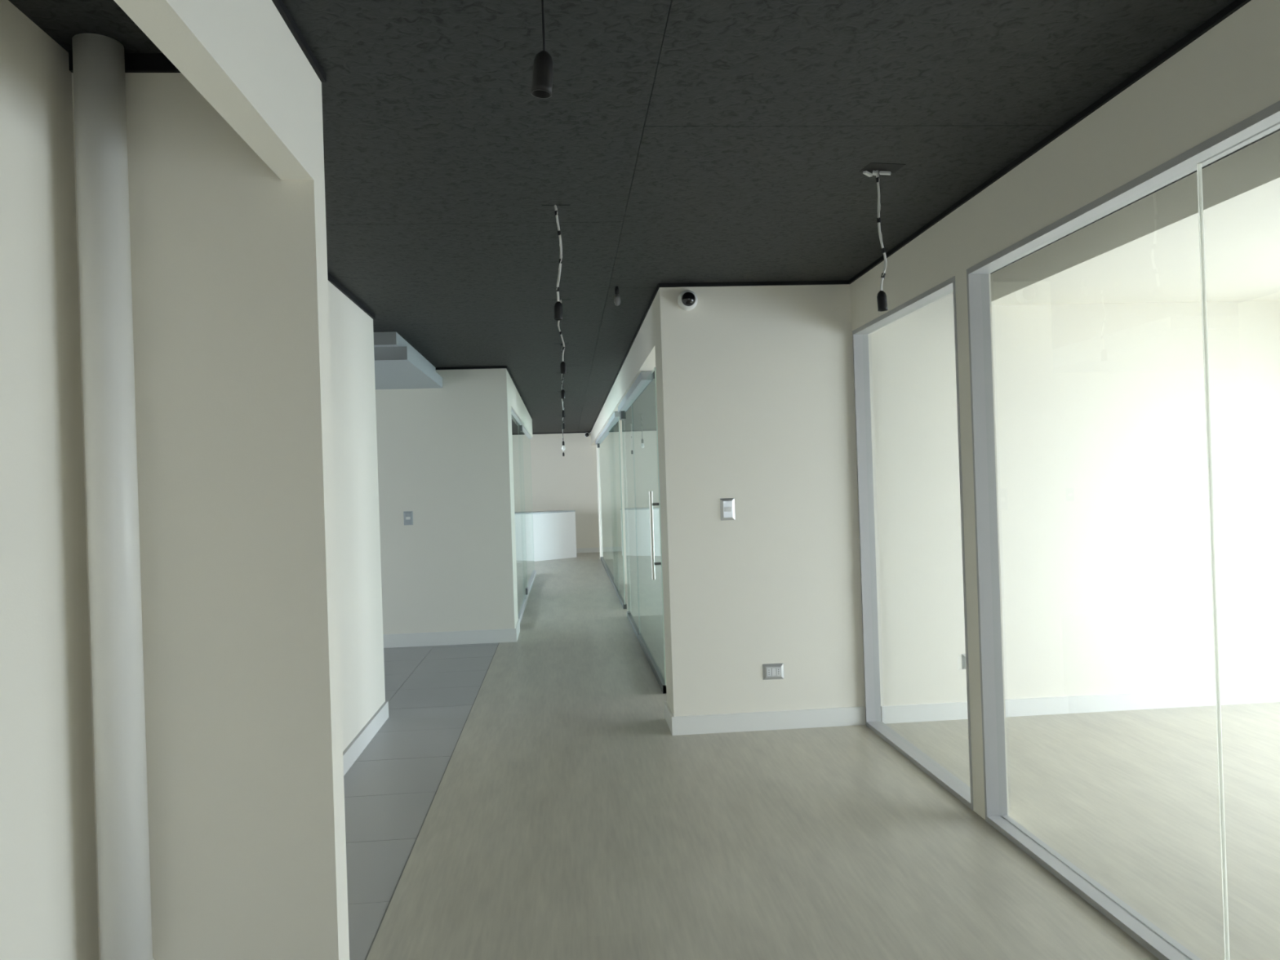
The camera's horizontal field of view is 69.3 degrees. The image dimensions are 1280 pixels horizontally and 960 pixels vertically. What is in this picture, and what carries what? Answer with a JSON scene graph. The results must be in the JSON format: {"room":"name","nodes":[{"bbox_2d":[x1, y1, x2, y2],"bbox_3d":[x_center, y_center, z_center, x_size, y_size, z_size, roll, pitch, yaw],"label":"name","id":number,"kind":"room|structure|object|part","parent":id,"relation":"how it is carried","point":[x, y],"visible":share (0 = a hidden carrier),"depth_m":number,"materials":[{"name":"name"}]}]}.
{"room":"office corridor","nodes":[
{"label":"office corridor","id":0,"kind":"room"},
{"bbox_2d":[0,0,99,959],"bbox_3d":[-1.242,0.194,-0.406,0.100,2.600,5.792,-2,0,-5],"label":"wall","id":1,"kind":"structure","parent":0,"point":[49,906],"depth_m":2.17,"materials":[{"name":"white paint"}]},
{"bbox_2d":[71,0,349,959],"bbox_3d":[-0.894,0.193,-0.378,0.597,2.580,5.792,-2,0,-5],"label":"wall","id":2,"kind":"structure","parent":0,"point":[225,153],"depth_m":2.40,"materials":[{"name":"white paint"}]},
{"bbox_2d":[71,33,154,959],"bbox_3d":[-1.315,0.206,2.319,0.121,2.600,0.121,-2,0,-5],"label":"vertical pipe","id":3,"kind":"object","parent":2,"relation":"attached to","point":[98,60],"visible":1,"depth_m":2.27,"materials":[{"name":"white paint"}]},
{"bbox_2d":[68,53,180,72],"bbox_3d":[-1.206,-1.075,2.447,0.514,0.045,0.126,-2,0,-5],"label":"trim","id":4,"kind":"structure","parent":2,"relation":"attached to","point":[134,62],"depth_m":2.38,"materials":[{"name":"black paint"}]},
{"bbox_2d":[271,0,325,82],"bbox_3d":[-0.681,-1.115,-0.353,0.107,0.020,5.792,-2,0,-5],"label":"trim","id":5,"kind":"structure","parent":2,"relation":"attached to","point":[279,4],"depth_m":2.30,"materials":[{"name":"black paint"}]},
{"bbox_2d":[328,280,385,751],"bbox_3d":[-1.608,0.239,4.222,0.140,2.568,3.493,-2,0,-5],"label":"wall","id":6,"kind":"structure","parent":0,"point":[351,329],"depth_m":5.31,"materials":[{"name":"white paint"}]},
{"bbox_2d":[327,271,375,319],"bbox_3d":[-1.645,-1.061,4.232,0.152,0.032,3.503,-2,0,-5],"label":"trim","id":7,"kind":"structure","parent":6,"relation":"attached to","point":[331,279],"depth_m":5.29,"materials":[{"name":"black paint"}]},
{"bbox_2d":[342,701,388,775],"bbox_3d":[-1.490,1.466,4.231,0.016,0.107,3.507,-2,0,-5],"label":"baseboard","id":8,"kind":"structure","parent":6,"relation":"attached to","point":[350,754],"depth_m":5.27,"materials":[{"name":"white paint"}]},
{"bbox_2d":[373,331,442,389],"bbox_3d":[-3.309,-0.915,7.556,3.083,0.190,2.043,-2,0,-5],"label":"ceiling","id":9,"kind":"structure","parent":0,"point":[398,365],"depth_m":7.31,"materials":[{"name":"grey paint"}]},
{"bbox_2d":[375,368,532,634],"bbox_3d":[-3.325,0.317,11.976,3.680,2.580,6.787,-2,0,-5],"label":"wall","id":10,"kind":"structure","parent":0,"point":[445,454],"depth_m":8.70,"materials":[{"name":"white paint"}]},
{"bbox_2d":[403,511,413,524],"bbox_3d":[-2.166,0.357,8.657,0.084,0.128,0.016,-2,0,-5],"label":"light switch","id":11,"kind":"object","parent":10,"relation":"attached to","point":[408,515],"visible":1,"depth_m":8.65,"materials":[{"name":"grey paint"}]},
{"bbox_2d":[382,618,519,648],"bbox_3d":[-3.030,1.525,8.900,3.695,0.125,0.652,-2,0,-5],"label":"baseboard","id":12,"kind":"structure","parent":10,"relation":"attached to","point":[505,635],"depth_m":8.68,"materials":[{"name":"white paint"}]},
{"bbox_2d":[435,365,508,370],"bbox_3d":[-3.096,-1.003,8.661,3.690,0.020,0.156,-2,0,-5],"label":"trim","id":13,"kind":"structure","parent":10,"relation":"attached to","point":[503,366],"depth_m":8.71,"materials":[{"name":"black paint"}]},
{"bbox_2d":[511,407,528,622],"bbox_3d":[-1.416,0.397,10.869,0.040,2.285,2.900,-2,0,-5],"label":"window","id":14,"kind":"structure","parent":10,"relation":"in","point":[517,428],"depth_m":10.84,"materials":[{"name":"clear glass"}]},
{"bbox_3d":[-1.424,-0.732,10.499,0.040,0.030,2.150,-2,0,-5],"label":"head rail","id":15,"kind":"part","parent":14,"relation":"part of","materials":[{"name":"silver metal"}]},
{"bbox_3d":[-1.349,1.504,10.492,0.040,0.065,2.150,-2,0,-5],"label":"floor rail","id":16,"kind":"part","parent":14,"relation":"part of","materials":[{"name":"silver metal"}]},
{"bbox_2d":[507,368,532,418],"bbox_3d":[-1.586,-1.041,12.195,0.110,0.020,6.647,-2,0,-5],"label":"trim","id":17,"kind":"structure","parent":10,"relation":"attached to","point":[508,371],"depth_m":10.95,"materials":[{"name":"black paint"}]},
{"bbox_2d":[520,422,536,601],"bbox_3d":[-1.645,0.414,13.534,0.060,2.285,3.850,-2,0,-5],"label":"window","id":18,"kind":"structure","parent":10,"relation":"in","point":[531,572],"depth_m":13.80,"materials":[{"name":"clear glass"}]},
{"bbox_3d":[-1.682,-0.713,13.533,0.060,0.030,3.840,-2,0,-5],"label":"head rail","id":19,"kind":"part","parent":18,"relation":"part of","materials":[{"name":"silver metal"}]},
{"bbox_3d":[-1.645,0.397,13.534,0.010,2.200,3.842,-2,0,-5],"label":"glass pane","id":20,"kind":"part","parent":18,"relation":"part of","materials":[{"name":"clear glass"}]},
{"bbox_3d":[-1.608,1.524,13.525,0.060,0.065,3.840,-2,0,-5],"label":"floor rail","id":21,"kind":"part","parent":18,"relation":"part of","materials":[{"name":"silver metal"}]},
{"bbox_2d":[530,432,599,548],"bbox_3d":[-1.207,0.275,20.041,9.200,2.580,0.150,-2,0,-5],"label":"wall","id":22,"kind":"structure","parent":0,"point":[569,482],"depth_m":19.94,"materials":[{"name":"white paint"}]},
{"bbox_2d":[532,431,590,434],"bbox_3d":[-3.457,-0.952,19.858,4.769,0.020,0.170,-2,0,-5],"label":"trim","id":23,"kind":"structure","parent":22,"relation":"attached to","point":[571,432],"depth_m":19.91,"materials":[{"name":"black paint"}]},
{"bbox_2d":[584,432,589,437],"bbox_3d":[-1.139,-0.970,19.936,0.116,0.116,0.086,-2,0,-5],"label":"dome camera","id":24,"kind":"object","parent":22,"relation":"attached to","point":[586,434],"visible":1,"depth_m":19.92,"materials":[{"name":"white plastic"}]},
{"bbox_2d":[576,547,599,552],"bbox_3d":[-1.159,1.514,19.955,9.200,0.100,0.015,-2,0,-5],"label":"baseboard","id":25,"kind":"structure","parent":22,"relation":"attached to","point":[581,549],"depth_m":19.95,"materials":[{"name":"white paint"}]},
{"bbox_2d":[595,444,601,556],"bbox_3d":[1.359,0.173,18.207,4.376,2.600,0.120,-2,0,-5],"label":"wall","id":26,"kind":"structure","parent":0,"point":[597,448],"depth_m":17.97,"materials":[{"name":"white paint"}]},
{"bbox_2d":[590,302,655,445],"bbox_3d":[-0.427,-0.928,12.858,0.120,0.278,14.310,-2,0,-5],"label":"wall","id":27,"kind":"structure","parent":0,"point":[641,357],"depth_m":7.63,"materials":[{"name":"white paint"}]},
{"bbox_2d":[595,421,617,592],"bbox_3d":[-0.544,0.376,15.078,0.100,2.300,5.750,-2,0,-5],"label":"window","id":28,"kind":"structure","parent":27,"relation":"in","point":[602,442],"depth_m":15.11,"materials":[{"name":"clear glass"}]},
{"bbox_3d":[-0.544,0.376,15.078,0.010,2.200,5.742,-2,0,-5],"label":"glass pane","id":29,"kind":"part","parent":28,"relation":"part of","materials":[{"name":"clear glass"}]},
{"bbox_3d":[-0.507,1.497,15.074,0.060,0.055,5.750,-2,0,-5],"label":"floor rail","id":30,"kind":"part","parent":28,"relation":"part of","materials":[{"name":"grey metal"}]},
{"bbox_2d":[608,411,626,608],"bbox_3d":[-0.305,0.357,11.937,0.090,2.300,2.350,-2,0,-5],"label":"door","id":31,"kind":"structure","parent":27,"relation":"in","point":[614,430],"depth_m":11.61,"materials":[{"name":"clear glass"}]},
{"bbox_3d":[-0.231,1.476,11.475,0.040,0.055,1.430,-2,0,-5],"label":"floor rail","id":32,"kind":"part","parent":31,"relation":"part of","materials":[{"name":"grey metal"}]},
{"bbox_2d":[590,297,653,432],"bbox_3d":[-0.436,-1.077,12.858,0.128,0.020,14.310,-2,0,-5],"label":"trim","id":33,"kind":"structure","parent":27,"relation":"attached to","point":[651,300],"depth_m":7.77,"materials":[{"name":"black paint"}]},
{"bbox_2d":[617,393,639,639],"bbox_3d":[-0.100,0.341,9.380,0.090,2.300,1.520,-2,0,-5],"label":"window","id":34,"kind":"structure","parent":27,"relation":"in","point":[624,408],"depth_m":9.28,"materials":[{"name":"clear glass"}]},
{"bbox_3d":[-0.062,1.463,9.376,0.040,0.055,1.520,-2,0,-5],"label":"floor rail","id":35,"kind":"part","parent":34,"relation":"part of","materials":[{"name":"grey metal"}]},
{"bbox_2d":[626,367,666,693],"bbox_3d":[0.052,0.329,7.497,0.121,2.300,2.220,-2,0,-5],"label":"door","id":36,"kind":"structure","parent":27,"relation":"in","point":[642,393],"depth_m":7.20,"materials":[{"name":"clear glass"}]},
{"bbox_3d":[0.089,1.451,7.493,0.040,0.055,2.220,-2,0,-5],"label":"floor rail","id":37,"kind":"part","parent":36,"relation":"part of","materials":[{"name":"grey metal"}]},
{"bbox_3d":[0.085,0.390,6.516,0.025,0.620,0.024,-2,0,-5],"label":"pull handle","id":38,"kind":"part","parent":36,"relation":"part of","materials":[{"name":"silver metal"}]},
{"bbox_2d":[618,420,626,584],"bbox_3d":[1.766,0.144,13.645,4.296,2.600,0.120,-2,0,-5],"label":"wall","id":39,"kind":"structure","parent":0,"point":[620,421],"depth_m":13.42,"materials":[{"name":"white paint"}]},
{"bbox_2d":[8,0,1279,433],"bbox_3d":[-0.417,-1.153,8.501,9.789,0.100,23.400,-2,0,-5],"label":"ceiling","id":40,"kind":"structure","parent":0,"point":[684,141],"depth_m":3.05,"materials":[{"name":"black paint"}]},
{"bbox_3d":[-1.798,-1.084,2.691,1.219,0.014,2.437,-2,0,-5],"label":"panel","id":41,"kind":"part","parent":40,"relation":"part of","materials":[{"name":"paint"}]},
{"bbox_3d":[-1.994,-1.069,5.123,1.219,0.014,2.437,-2,0,-5],"label":"panel","id":42,"kind":"part","parent":40,"relation":"part of","materials":[{"name":"black paint"}]},
{"bbox_3d":[-2.190,-1.054,7.555,1.219,0.014,2.437,-2,0,-5],"label":"panel","id":43,"kind":"part","parent":40,"relation":"part of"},
{"bbox_3d":[-0.584,-1.124,2.789,1.219,0.014,2.437,-2,0,-5],"label":"panel","id":44,"kind":"part","parent":40,"relation":"part of","materials":[{"name":"black paint"}]},
{"bbox_3d":[-0.779,-1.109,5.221,1.219,0.014,2.437,-2,0,-5],"label":"panel","id":45,"kind":"part","parent":40,"relation":"part of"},
{"bbox_3d":[-0.975,-1.094,7.653,1.219,0.014,2.437,-2,0,-5],"label":"panel","id":46,"kind":"part","parent":40,"relation":"part of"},
{"bbox_2d":[530,0,553,98],"bbox_3d":[-0.170,-0.903,1.617,0.115,0.464,0.037,-2,0,-5],"label":"holder","id":47,"kind":"object","parent":40,"relation":"hanging from","point":[543,64],"visible":1,"depth_m":1.60,"materials":[{"name":"black plastic"}]},
{"bbox_2d":[530,50,553,98],"bbox_3d":[-0.170,-0.710,1.616,0.037,0.074,0.037,4,-1,-5],"label":"socket","id":48,"kind":"object","parent":47,"relation":"attached to","point":[543,64],"depth_m":1.60,"materials":[{"name":"black plastic"}]},
{"bbox_3d":[-0.173,-0.941,1.617,0.004,0.388,0.004,-2,0,18],"label":"cord","id":49,"kind":"part","parent":47,"relation":"part of","materials":[{"name":"black plastic"}]},
{"bbox_3d":[-1.171,-1.079,10.085,1.219,0.014,2.437,-2,0,-5],"label":"panel","id":50,"kind":"part","parent":40,"relation":"part of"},
{"bbox_3d":[-1.367,-1.064,12.518,1.219,0.014,2.437,-2,0,-5],"label":"panel","id":51,"kind":"part","parent":40,"relation":"part of","materials":[{"name":"black paint"}]},
{"bbox_3d":[-1.917,-1.022,19.355,1.219,0.014,1.517,-2,0,-5],"label":"panel","id":52,"kind":"part","parent":40,"relation":"part of","materials":[{"name":"black paint"}]},
{"bbox_2d":[541,204,569,320],"bbox_3d":[-0.336,-0.888,3.781,0.115,0.469,0.037,-2,0,-5],"label":"holder","id":53,"kind":"object","parent":40,"relation":"hanging from","point":[557,306],"visible":1,"depth_m":3.78,"materials":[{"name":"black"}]},
{"bbox_2d":[553,301,563,320],"bbox_3d":[-0.333,-0.691,3.780,0.037,0.074,0.037,0,0,-5],"label":"socket","id":54,"kind":"object","parent":53,"relation":"attached to","point":[557,306],"depth_m":3.76,"materials":[{"name":"black plastic"}]},
{"bbox_3d":[-0.331,-0.925,3.781,0.029,0.395,0.010,-2,0,-5],"label":"cord","id":55,"kind":"part","parent":53,"relation":"part of","materials":[{"name":"white plastic"}]},
{"bbox_3d":[-1.563,-1.049,14.950,1.219,0.014,2.437,-2,0,-5],"label":"panel","id":56,"kind":"part","parent":40,"relation":"part of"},
{"bbox_3d":[-1.759,-1.034,17.382,1.219,0.014,2.437,-2,0,-5],"label":"panel","id":57,"kind":"part","parent":40,"relation":"part of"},
{"bbox_2d":[554,343,565,399],"bbox_3d":[-0.624,-0.878,7.480,0.115,0.442,0.037,-2,0,-5],"label":"holder","id":58,"kind":"object","parent":40,"relation":"hanging from","point":[562,391],"visible":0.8,"depth_m":7.47,"materials":[{"name":"black plastic"}]},
{"bbox_3d":[-0.623,-0.915,7.480,0.020,0.368,0.010,-2,0,-5],"label":"cord","id":59,"kind":"part","parent":58,"relation":"part of","materials":[{"name":"white plastic"}]},
{"bbox_2d":[560,389,565,399],"bbox_3d":[-0.621,-0.694,7.479,0.037,0.074,0.037,-2,0,-5],"label":"socket","id":60,"kind":"object","parent":58,"relation":"attached to","point":[562,392],"depth_m":7.46,"materials":[{"name":"black plastic"}]},
{"bbox_2d":[551,299,568,373],"bbox_3d":[-0.477,-0.883,5.706,0.115,0.454,0.037,-2,0,-5],"label":"holder","id":61,"kind":"object","parent":40,"relation":"hanging from","point":[562,366],"visible":0.88,"depth_m":5.70,"materials":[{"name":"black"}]},
{"bbox_3d":[-0.486,-0.920,5.705,0.039,0.380,0.010,-2,0,-5],"label":"cord","id":62,"kind":"part","parent":61,"relation":"part of","materials":[{"name":"white plastic"}]},
{"bbox_2d":[560,361,566,373],"bbox_3d":[-0.473,-0.693,5.705,0.037,0.074,0.037,-2,0,-5],"label":"socket","id":63,"kind":"object","parent":61,"relation":"attached to","point":[562,366],"depth_m":5.69,"materials":[{"name":"black plastic"}]},
{"bbox_2d":[556,372,564,417],"bbox_3d":[-0.779,-0.861,9.373,0.115,0.454,0.037,-2,0,-5],"label":"holder","id":64,"kind":"object","parent":40,"relation":"hanging from","point":[562,411],"visible":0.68,"depth_m":9.37,"materials":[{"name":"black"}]},
{"bbox_2d":[561,409,564,417],"bbox_3d":[-0.776,-0.670,9.372,0.037,0.074,0.037,-2,0,-5],"label":"socket","id":65,"kind":"object","parent":64,"relation":"attached to","point":[562,411],"depth_m":9.36,"materials":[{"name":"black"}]},
{"bbox_2d":[559,415,565,450],"bbox_3d":[-1.256,-0.766,15.153,0.115,0.570,0.060,-2,0,-5],"label":"holder","id":66,"kind":"object","parent":40,"relation":"hanging from","point":[563,448],"visible":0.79,"depth_m":15.14,"materials":[{"name":"black"}]},
{"bbox_2d":[561,391,567,429],"bbox_3d":[-0.935,-0.848,11.267,0.115,0.456,0.037,-2,0,-5],"label":"holder","id":67,"kind":"object","parent":40,"relation":"hanging from","point":[563,424],"visible":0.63,"depth_m":11.26,"materials":[{"name":"black plastic"}]},
{"bbox_3d":[-0.652,-1.066,18.835,1.219,0.014,2.437,-2,0,-5],"label":"panel","id":68,"kind":"part","parent":40,"relation":"part of","materials":[{"name":"black paint"}]},
{"bbox_3d":[-0.456,-1.081,16.403,1.219,0.014,2.437,-2,0,-5],"label":"panel","id":69,"kind":"part","parent":40,"relation":"part of","materials":[{"name":"black paint"}]},
{"bbox_3d":[-0.260,-1.096,13.971,1.219,0.014,2.437,-2,0,-5],"label":"panel","id":70,"kind":"part","parent":40,"relation":"part of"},
{"bbox_3d":[-0.064,-1.111,11.539,1.219,0.014,2.437,-2,0,-5],"label":"panel","id":71,"kind":"part","parent":40,"relation":"part of","materials":[{"name":"black paint"}]},
{"bbox_3d":[0.132,-1.126,9.107,1.219,0.014,2.437,-2,0,-5],"label":"panel","id":72,"kind":"part","parent":40,"relation":"part of","materials":[{"name":"black paint"}]},
{"bbox_2d":[613,286,620,306],"bbox_3d":[-0.133,-1.067,5.383,0.040,0.112,0.040,-2,0,-5],"label":"ceiling fitting","id":73,"kind":"object","parent":40,"relation":"attached to","point":[616,298],"visible":1,"depth_m":5.37,"materials":[{"name":"black"}]},
{"bbox_3d":[-0.135,-1.100,5.383,0.028,0.045,0.028,-2,0,-5],"label":"stem","id":74,"kind":"part","parent":73,"relation":"part of","materials":[{"name":"black plastic"}]},
{"bbox_3d":[-0.133,-1.045,5.383,0.040,0.068,0.040,-2,0,-5],"label":"bulb","id":75,"kind":"part","parent":73,"relation":"part of","materials":[{"name":"grey glass"}]},
{"bbox_3d":[0.327,-1.141,6.675,1.219,0.014,2.437,-2,0,-5],"label":"panel","id":76,"kind":"part","parent":40,"relation":"part of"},
{"bbox_3d":[0.523,-1.156,4.243,1.219,0.014,2.437,-2,0,-5],"label":"panel","id":77,"kind":"part","parent":40,"relation":"part of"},
{"bbox_2d":[859,162,906,311],"bbox_3d":[0.911,-0.900,3.458,0.140,0.529,0.105,-2,0,-11],"label":"pendant light","id":78,"kind":"object","parent":40,"relation":"hanging from","point":[882,168],"visible":1,"depth_m":3.47,"materials":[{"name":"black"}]},
{"bbox_3d":[0.908,-0.937,3.480,0.030,0.454,0.010,-2,0,-5],"label":"cord","id":79,"kind":"part","parent":78,"relation":"part of","materials":[{"name":"white plastic"}]},
{"bbox_2d":[876,290,888,311],"bbox_3d":[0.909,-0.673,3.478,0.037,0.074,0.037,-5,0,-5],"label":"socket","id":80,"kind":"object","parent":78,"relation":"attached to","point":[882,299],"depth_m":3.46,"materials":[{"name":"black plastic"}]},
{"bbox_3d":[0.719,-1.171,1.811,1.219,0.014,2.437,-2,0,-5],"label":"panel","id":81,"kind":"part","parent":40,"relation":"part of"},
{"bbox_3d":[1.738,-1.196,4.341,1.219,0.014,2.437,-2,0,-5],"label":"panel","id":82,"kind":"part","parent":40,"relation":"part of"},
{"bbox_3d":[1.934,-1.211,1.909,1.219,0.014,2.437,-2,0,-5],"label":"panel","id":83,"kind":"part","parent":40,"relation":"part of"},
{"bbox_2d":[343,551,1279,959],"bbox_3d":[-0.168,1.540,8.505,9.468,0.100,23.400,-2,0,-5],"label":"floor","id":84,"kind":"structure","parent":0,"point":[533,797],"depth_m":3.90,"materials":[{"name":"beige laminate"}]},
{"bbox_2d":[532,510,576,561],"bbox_3d":[-2.625,1.130,17.984,3.000,0.950,0.570,-2,0,-40],"label":"reception desk","id":85,"kind":"object","parent":84,"relation":"on","point":[554,535],"depth_m":18.40,"materials":[{"name":"white laminate"}]},
{"bbox_2d":[532,510,575,514],"bbox_3d":[-2.640,0.668,17.986,3.000,0.025,0.570,-2,0,-40],"label":"countertop","id":86,"kind":"structure","parent":85,"relation":"on","point":[554,511],"depth_m":18.50,"materials":[{"name":"grey"}]},
{"bbox_2d":[653,284,1279,722],"bbox_3d":[2.343,0.107,5.708,4.421,2.580,0.376,-2,0,-5],"label":"wall","id":87,"kind":"structure","parent":0,"point":[1100,411],"depth_m":5.48,"materials":[{"name":"white paint"}]},
{"bbox_2d":[677,289,697,311],"bbox_3d":[0.278,-1.037,5.317,0.116,0.116,0.086,-2,0,-5],"label":"dome camera","id":88,"kind":"object","parent":87,"relation":"attached to","point":[687,300],"visible":1,"depth_m":5.31,"materials":[{"name":"white plastic"}]},
{"bbox_2d":[720,497,734,520],"bbox_3d":[0.508,0.170,5.363,0.084,0.128,0.016,-2,0,-5],"label":"light switch","id":89,"kind":"object","parent":87,"relation":"attached to","point":[726,505],"visible":1,"depth_m":5.36,"materials":[{"name":"grey plastic"}]},
{"bbox_2d":[652,280,848,300],"bbox_3d":[2.296,-1.192,5.704,4.429,0.020,0.392,-2,0,-5],"label":"trim","id":90,"kind":"structure","parent":87,"relation":"attached to","point":[797,282],"depth_m":5.38,"materials":[{"name":"black paint"}]},
{"bbox_2d":[664,701,865,735],"bbox_3d":[0.732,1.398,5.568,1.133,0.105,0.400,-2,0,-5],"label":"baseboard","id":91,"kind":"structure","parent":87,"relation":"attached to","point":[846,716],"depth_m":5.37,"materials":[{"name":"white paint"}]},
{"bbox_2d":[762,662,783,679],"bbox_3d":[0.775,1.113,5.379,0.124,0.092,0.015,-2,0,-5],"label":"power outlet","id":92,"kind":"object","parent":87,"relation":"attached to","point":[770,671],"visible":1,"depth_m":5.38,"materials":[{"name":"grey plastic"}]},
{"bbox_2d":[961,653,966,669],"bbox_3d":[1.965,1.071,5.475,0.124,0.092,0.015,-2,0,-5],"label":"power outlet","id":93,"kind":"object","parent":87,"relation":"attached to","point":[963,655],"visible":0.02,"depth_m":5.47,"materials":[{"name":"grey plastic"}]},
{"bbox_2d":[880,684,1279,724],"bbox_3d":[3.009,1.325,5.558,3.198,0.100,0.014,-2,0,-5],"label":"baseboard","id":94,"kind":"structure","parent":87,"relation":"attached to","point":[1256,694],"depth_m":5.53,"materials":[{"name":"white paint"}]},
{"bbox_2d":[849,0,1279,819],"bbox_3d":[1.666,0.113,1.194,0.100,2.580,8.514,-2,0,-5],"label":"wall","id":95,"kind":"structure","parent":0,"point":[1229,73],"depth_m":3.07,"materials":[{"name":"white paint"}]},
{"bbox_2d":[852,275,973,810],"bbox_3d":[1.379,0.274,4.702,0.088,2.302,1.424,-2,0,-5],"label":"window","id":96,"kind":"structure","parent":95,"relation":"in","point":[962,792],"depth_m":5.39,"materials":[{"name":"silver metal"}]},
{"bbox_3d":[1.417,1.413,4.698,0.088,0.024,1.424,-2,0,-5],"label":"sill","id":97,"kind":"part","parent":96,"relation":"part of","materials":[{"name":"silver metal"}]},
{"bbox_2d":[848,0,1251,284],"bbox_3d":[1.617,-1.186,1.190,0.112,0.020,8.498,-2,0,-5],"label":"trim","id":98,"kind":"structure","parent":95,"relation":"attached to","point":[1235,5],"depth_m":2.95,"materials":[{"name":"black paint"}]},
{"bbox_2d":[966,100,1279,959],"bbox_3d":[1.644,0.254,1.407,0.088,2.302,4.945,-2,0,-5],"label":"window","id":99,"kind":"structure","parent":95,"relation":"in","point":[1266,121],"depth_m":3.47,"materials":[{"name":"silver metal"}]},
{"bbox_3d":[1.682,1.392,1.403,0.088,0.024,4.945,-2,0,-5],"label":"sill","id":100,"kind":"part","parent":99,"relation":"part of","materials":[{"name":"silver metal"}]},
{"bbox_2d":[990,130,1279,305],"bbox_3d":[3.616,-1.181,1.359,2.500,0.160,8.514,-2,0,-5],"label":"ceiling","id":101,"kind":"structure","parent":0,"point":[1148,250],"depth_m":4.35,"materials":[{"name":"white paint"}]}
]}

